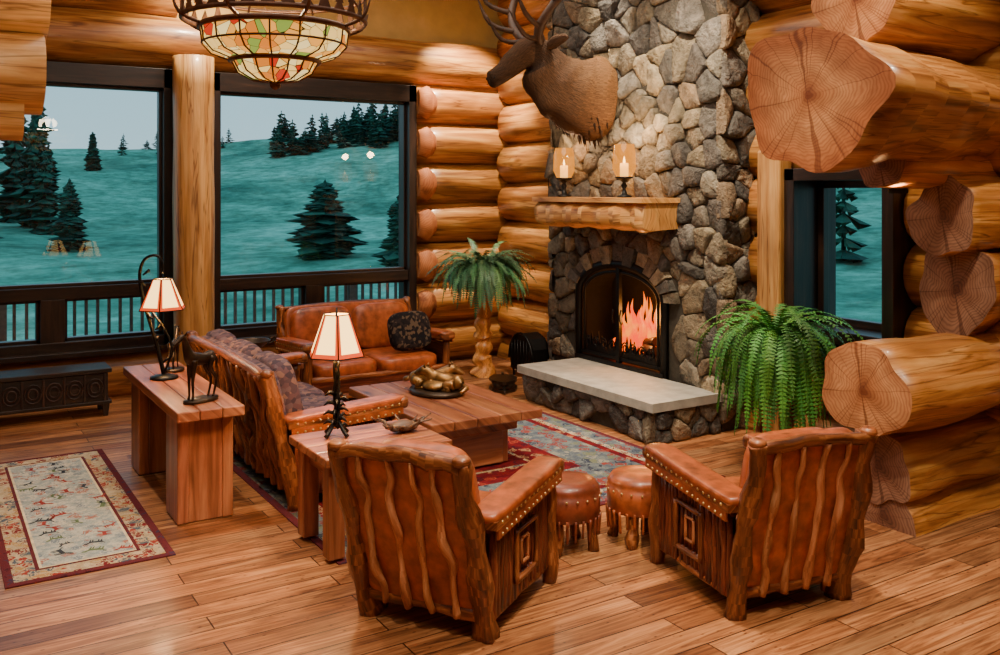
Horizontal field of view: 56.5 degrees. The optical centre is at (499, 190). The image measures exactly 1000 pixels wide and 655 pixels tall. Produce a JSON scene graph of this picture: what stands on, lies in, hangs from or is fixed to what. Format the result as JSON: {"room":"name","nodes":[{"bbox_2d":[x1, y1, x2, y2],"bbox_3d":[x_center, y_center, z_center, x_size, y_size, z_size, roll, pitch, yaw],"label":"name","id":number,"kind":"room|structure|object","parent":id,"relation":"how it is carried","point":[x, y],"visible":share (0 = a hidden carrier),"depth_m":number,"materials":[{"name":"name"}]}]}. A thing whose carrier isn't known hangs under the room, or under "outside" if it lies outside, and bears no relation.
{"room":"log cabin living room","nodes":[
{"label":"log cabin living room","id":0,"kind":"room"},
{"bbox_2d":[0,0,511,396],"bbox_3d":[-4.213,-0.400,9.400,10.600,5.099,0.640,0,0,-32],"label":"wall","id":1,"kind":"structure","parent":0,"point":[447,49],"depth_m":11.30,"materials":[{"name":"brown wood"}]},
{"bbox_2d":[0,61,173,363],"bbox_3d":[-4.405,0.188,9.132,2.290,2.895,0.340,0,0,-32],"label":"window","id":2,"kind":"structure","parent":1,"relation":"in","point":[51,341],"depth_m":9.32,"materials":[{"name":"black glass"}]},
{"bbox_2d":[214,72,416,340],"bbox_3d":[-2.076,0.188,10.585,2.440,2.895,0.340,0,0,-32],"label":"window","id":3,"kind":"structure","parent":1,"relation":"in","point":[311,285],"depth_m":10.58,"materials":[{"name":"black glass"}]},
{"bbox_2d":[0,354,999,654],"bbox_3d":[-0.929,2.200,4.135,10.800,0.200,13.400,0,0,-32],"label":"floor","id":4,"kind":"structure","parent":0,"point":[244,582],"depth_m":4.76,"materials":[{"name":"brown wood"}]},
{"bbox_2d":[0,362,111,415],"bbox_3d":[-4.358,1.877,8.443,1.500,0.445,0.380,0,0,-32],"label":"bench","id":5,"kind":"object","parent":4,"relation":"on","point":[86,384],"visible":1,"depth_m":8.46,"materials":[{"name":"brown wood"}]},
{"bbox_2d":[0,449,175,589],"bbox_3d":[-2.915,2.094,6.214,0.870,0.012,2.570,0,0,-32],"label":"runner rug","id":6,"kind":"object","parent":4,"relation":"on","point":[69,514],"visible":1,"depth_m":5.87,"materials":[{"name":"fabric"}]},
{"bbox_2d":[123,362,244,524],"bbox_3d":[-2.265,1.728,6.542,0.417,0.735,1.780,0,0,-32],"label":"console table","id":7,"kind":"object","parent":4,"relation":"on","point":[193,444],"visible":0.93,"depth_m":5.96,"materials":[{"name":"brown wood"}]},
{"bbox_2d":[138,254,184,380],"bbox_3d":[-2.445,0.910,6.737,0.340,0.900,0.330,0,0,-32],"label":"gooseneck lamp","id":8,"kind":"object","parent":7,"relation":"on","point":[162,295],"visible":1,"depth_m":6.68,"materials":[{"name":"black metal"}]},
{"bbox_2d":[166,325,183,372],"bbox_3d":[-2.476,1.192,7.032,0.161,0.336,0.218,0,0,-32],"label":"deer figurine","id":9,"kind":"object","parent":7,"relation":"on","point":[174,369],"visible":0.75,"depth_m":6.99,"materials":[{"name":"brown metal"}]},
{"bbox_2d":[172,331,217,404],"bbox_3d":[-1.958,1.126,5.974,0.140,0.469,0.354,0,0,38],"label":"horse figurine","id":10,"kind":"object","parent":7,"relation":"on","point":[192,359],"visible":1,"depth_m":5.95,"materials":[{"name":"brown metal"}]},
{"bbox_2d":[172,54,214,366],"bbox_3d":[-3.122,0.370,9.487,0.412,3.460,0.400,0,0,-32],"label":"log post","id":11,"kind":"object","parent":4,"relation":"on","point":[193,190],"visible":0.75,"depth_m":9.31,"materials":[{"name":"brown wood"}]},
{"bbox_2d":[275,296,454,397],"bbox_3d":[-1.407,1.643,9.531,1.622,0.946,1.024,0,0,-32],"label":"leather loveseat","id":12,"kind":"object","parent":4,"relation":"on","point":[297,326],"visible":0.59,"depth_m":9.46,"materials":[{"name":"brown leather"}]},
{"bbox_2d":[387,311,431,350],"bbox_3d":[-0.930,1.445,9.579,0.480,0.397,0.224,0,0,-37],"label":"throw pillow","id":13,"kind":"object","parent":12,"relation":"on","point":[408,330],"visible":1,"depth_m":9.49,"materials":[{"name":"fabric"}]},
{"bbox_2d":[327,438,564,643],"bbox_3d":[-0.255,1.641,4.712,0.842,0.956,1.105,0,0,25],"label":"leather armchair","id":14,"kind":"object","parent":4,"relation":"on","point":[421,531],"visible":1,"depth_m":4.37,"materials":[{"name":"brown wood"}]},
{"bbox_2d":[233,411,724,564],"bbox_3d":[-0.382,2.094,7.216,3.010,0.013,2.850,0,0,-32],"label":"area rug","id":15,"kind":"object","parent":4,"relation":"on","point":[594,453],"visible":0.14,"depth_m":7.28,"materials":[{"name":"fabric"}]},
{"bbox_2d":[186,329,407,511],"bbox_3d":[-1.632,1.614,7.090,1.045,0.978,2.142,0,0,-32],"label":"sofa","id":16,"kind":"object","parent":15,"relation":"on","point":[278,406],"visible":0.56,"depth_m":6.30,"materials":[{"name":"brown wood"}]},
{"bbox_2d":[289,419,451,560],"bbox_3d":[-0.784,1.783,5.604,0.800,0.590,0.617,0,0,-32],"label":"side table","id":17,"kind":"object","parent":15,"relation":"on","point":[312,446],"visible":0.55,"depth_m":5.56,"materials":[{"name":"brown wood"}]},
{"bbox_2d":[309,307,363,438],"bbox_3d":[-0.989,1.097,5.630,0.360,0.778,0.349,0,0,-32],"label":"table lamp","id":18,"kind":"object","parent":17,"relation":"on","point":[336,340],"visible":1,"depth_m":5.56,"materials":[{"name":"beige fabric"}]},
{"bbox_2d":[371,412,432,431],"bbox_3d":[-0.603,1.431,5.731,0.402,0.113,0.245,0,0,-32],"label":"centerpiece","id":19,"kind":"object","parent":17,"relation":"on","point":[400,425],"visible":1,"depth_m":5.69},
{"bbox_2d":[349,381,541,466],"bbox_3d":[-0.475,1.863,7.423,0.947,0.425,1.500,0,0,-32],"label":"coffee table","id":20,"kind":"object","parent":15,"relation":"on","point":[477,422],"visible":0.59,"depth_m":7.01,"materials":[{"name":"brown wood"}]},
{"bbox_2d":[403,361,468,398],"bbox_3d":[-0.514,1.523,7.589,0.430,0.251,0.663,0,0,-32],"label":"decorative bowl","id":21,"kind":"object","parent":20,"relation":"on","point":[427,382],"visible":1,"depth_m":7.50,"materials":[{"name":"gold metal"}]},
{"bbox_2d":[427,238,536,377],"bbox_3d":[-0.222,1.355,10.508,1.255,1.586,1.290,0,0,-6],"label":"potted plant","id":22,"kind":"object","parent":4,"relation":"on","point":[485,276],"visible":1,"depth_m":10.34,"materials":[{"name":"green plant"}]},
{"bbox_2d":[489,372,516,393],"bbox_3d":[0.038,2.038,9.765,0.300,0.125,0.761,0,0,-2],"label":"pot","id":23,"kind":"object","parent":4,"relation":"on","point":[502,383],"visible":1,"depth_m":9.69,"materials":[{"name":"brown metal"}]},
{"bbox_2d":[508,332,548,374],"bbox_3d":[0.322,1.846,10.478,0.244,0.516,0.504,0,0,-32],"label":"box","id":24,"kind":"object","parent":4,"relation":"on","point":[531,347],"visible":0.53,"depth_m":10.37,"materials":[{"name":"black metal"}]},
{"bbox_2d":[556,471,601,556],"bbox_3d":[0.394,1.902,5.490,0.416,0.414,0.414,0,0,-32],"label":"leather ottoman","id":25,"kind":"object","parent":4,"relation":"on","point":[578,493],"visible":0.55,"depth_m":5.33,"materials":[{"name":"brown leather"}]},
{"bbox_2d":[517,358,720,443],"bbox_3d":[1.061,1.924,8.677,0.855,0.352,2.038,0,0,-32],"label":"stone hearth","id":26,"kind":"object","parent":4,"relation":"on","point":[648,409],"visible":0.98,"depth_m":8.21,"materials":[{"name":"stone"}]},
{"bbox_2d":[605,465,651,549],"bbox_3d":[0.842,1.903,5.604,0.416,0.416,0.414,0,0,-32],"label":"leather ottoman","id":27,"kind":"object","parent":4,"relation":"on","point":[629,494],"visible":0.65,"depth_m":5.46,"materials":[{"name":"brown leather"}]},
{"bbox_2d":[544,0,759,431],"bbox_3d":[1.373,-0.395,9.221,0.550,4.990,2.781,0,0,-32],"label":"stone chimney","id":28,"kind":"object","parent":4,"relation":"on","point":[683,126],"visible":0.73,"depth_m":8.57,"materials":[{"name":"stone"}]},
{"bbox_2d":[478,0,617,148],"bbox_3d":[0.485,-1.557,9.318,1.275,2.288,1.252,0,0,-32],"label":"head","id":29,"kind":"object","parent":28,"relation":"attached to","point":[579,96],"visible":1,"depth_m":9.11},
{"bbox_2d":[532,197,680,232],"bbox_3d":[1.004,0.224,9.088,0.531,0.313,1.740,0,0,-32],"label":"mantel","id":30,"kind":"object","parent":28,"relation":"attached to","point":[643,215],"visible":1,"depth_m":8.67,"materials":[{"name":"brown wood"}]},
{"bbox_2d":[556,161,571,196],"bbox_3d":[0.656,-0.185,9.531,0.220,0.500,0.220,0,0,-32],"label":"hurricane candle holder","id":31,"kind":"object","parent":30,"relation":"on","point":[563,178],"visible":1,"depth_m":9.50,"materials":[{"name":"black metal"}]},
{"bbox_2d":[615,157,632,196],"bbox_3d":[1.164,-0.185,8.716,0.220,0.500,0.220,0,0,-32],"label":"hurricane candle holder","id":32,"kind":"object","parent":30,"relation":"on","point":[624,178],"visible":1,"depth_m":8.68,"materials":[{"name":"black metal"}]},
{"bbox_2d":[575,260,668,378],"bbox_3d":[1.175,1.221,9.218,0.090,1.068,1.407,0,0,-32],"label":"doors","id":33,"kind":"structure","parent":28,"relation":"attached to","point":[583,343],"depth_m":9.19,"materials":[{"name":"black metal"}]},
{"bbox_2d":[641,337,655,359],"bbox_3d":[1.433,1.595,9.346,0.261,0.329,0.858,0,0,-32],"label":"logs","id":34,"kind":"object","parent":28,"relation":"in","point":[648,343],"visible":0.23,"depth_m":9.12,"materials":[{"name":"brown wood"}]},
{"bbox_2d":[613,291,655,352],"bbox_3d":[1.470,1.316,9.266,0.202,0.702,1.000,0,0,-32],"label":"flames","id":35,"kind":"object","parent":34,"relation":"on","point":[647,329],"visible":0.46,"depth_m":9.31,"materials":[{"name":"orange"}]},
{"bbox_2d":[642,425,878,620],"bbox_3d":[1.365,1.642,4.958,0.832,0.944,1.034,0,0,-20],"label":"leather armchair","id":36,"kind":"object","parent":4,"relation":"on","point":[793,517],"visible":1,"depth_m":4.61,"materials":[{"name":"brown wood"}]},
{"bbox_2d":[694,299,862,434],"bbox_3d":[2.078,1.475,7.022,1.184,1.259,1.236,0,0,1],"label":"potted fern","id":37,"kind":"object","parent":4,"relation":"on","point":[783,360],"visible":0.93,"depth_m":6.77,"materials":[{"name":"green plant"}]},
{"bbox_3d":[-2.202,1.820,8.350,0.700,0.560,0.597,0,0,-32],"label":"end table","id":38,"kind":"object","parent":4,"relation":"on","visible":0},
{"bbox_2d":[238,335,274,346],"bbox_3d":[-2.228,1.426,8.334,0.340,0.227,0.338,0,0,10],"label":"pedestal bowl","id":39,"kind":"object","parent":38,"relation":"on","point":[259,341],"visible":0.28,"depth_m":8.44,"materials":[{"name":"brown metal"}]},
{"bbox_2d":[497,0,999,431],"bbox_3d":[3.442,-0.272,6.625,0.558,5.256,12.800,0,0,-32],"label":"wall","id":40,"kind":"structure","parent":0,"point":[522,163],"depth_m":11.01,"materials":[{"name":"brown wood"}]},
{"bbox_2d":[757,150,790,431],"bbox_3d":[2.308,0.880,7.827,0.160,2.440,0.250,0,0,-32],"label":"log post","id":41,"kind":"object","parent":40,"relation":"attached to","point":[770,173],"depth_m":7.75,"materials":[{"name":"brown wood"}]},
{"bbox_2d":[784,168,916,344],"bbox_3d":[2.799,0.510,7.379,0.420,1.380,1.020,0,0,-32],"label":"window","id":42,"kind":"structure","parent":40,"relation":"in","point":[806,193],"depth_m":7.62,"materials":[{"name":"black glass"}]},
{"bbox_2d":[748,0,999,536],"bbox_3d":[2.811,-0.217,6.078,2.340,4.850,1.107,0,0,-32],"label":"logs","id":43,"kind":"object","parent":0,"point":[886,92],"visible":0.97,"depth_m":5.79,"materials":[{"name":"brown wood"}]},
{"bbox_3d":[-0.929,-2.950,4.135,10.800,0.100,13.400,0,0,-32],"label":"ceiling","id":44,"kind":"structure","parent":0,"visible":0},
{"bbox_2d":[172,0,370,89],"bbox_3d":[-1.208,-1.720,4.998,1.005,2.360,1.005,0,0,36],"label":"glass chandelier","id":45,"kind":"object","parent":44,"relation":"hanging from","point":[276,48],"visible":1,"depth_m":4.75,"materials":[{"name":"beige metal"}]},
{"bbox_3d":[-5.545,-0.573,1.138,0.547,5.412,12.600,0,0,-32],"label":"wall","id":46,"kind":"structure","parent":0,"visible":0},
{"bbox_2d":[0,0,50,140],"bbox_3d":[-4.569,-0.877,4.227,4.520,1.192,0.646,0,0,-32],"label":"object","id":47,"kind":"structure","parent":46,"relation":"attached to","point":[24,24],"depth_m":5.18,"materials":[{"name":"brown wood"}]},
{"label":"outside","id":48,"kind":"structure","parent":0,"visible":0},
{"bbox_2d":[0,135,881,340],"bbox_3d":[11.574,-4.840,49.934,267.505,20.132,267.505,0,0,-32],"label":"ground","id":49,"kind":"structure","parent":48,"point":[260,191],"depth_m":57.51,"materials":[{"name":"teal snow"}]},
{"bbox_2d":[45,178,93,252],"bbox_3d":[-21.847,1.316,47.184,2.257,3.915,2.202,0,0,-32],"label":"pine tree","id":50,"kind":"object","parent":49,"relation":"on","point":[68,226],"visible":1,"depth_m":46.81,"materials":[{"name":"green plant"}]},
{"bbox_2d":[83,132,103,170],"bbox_3d":[-38.087,-3.606,87.076,1.820,3.840,1.944,0,0,-32],"label":"pine tree","id":51,"kind":"object","parent":49,"relation":"on","point":[92,159],"visible":1,"depth_m":86.73,"materials":[{"name":"green plant"}]},
{"bbox_2d":[0,282,396,340],"bbox_3d":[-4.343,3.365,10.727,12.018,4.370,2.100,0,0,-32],"label":"deck railing","id":52,"kind":"object","parent":49,"relation":"on","point":[350,291],"visible":0.09,"depth_m":11.98,"materials":[{"name":"black metal"}]},
{"bbox_2d":[285,180,368,259],"bbox_3d":[-8.301,1.470,45.284,4.346,4.117,3.761,0,0,-32],"label":"pine tree","id":53,"kind":"object","parent":49,"relation":"on","point":[325,234],"visible":0.99,"depth_m":44.38,"materials":[{"name":"green plant"}]},
{"bbox_2d":[372,195,398,266],"bbox_3d":[-4.167,1.975,39.794,2.516,4.091,2.469,0,0,-32],"label":"pine tree","id":54,"kind":"object","parent":49,"relation":"on","point":[390,257],"visible":0.2,"depth_m":39.39,"materials":[{"name":"green plant"}]},
{"bbox_2d":[0,103,871,262],"bbox_3d":[-13.388,-4.903,71.762,97.383,17.443,88.401,0,0,-32],"label":"pine forest","id":55,"kind":"object","parent":49,"relation":"on","point":[31,175],"visible":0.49,"depth_m":60.99,"materials":[{"name":"green plant"}]}
]}

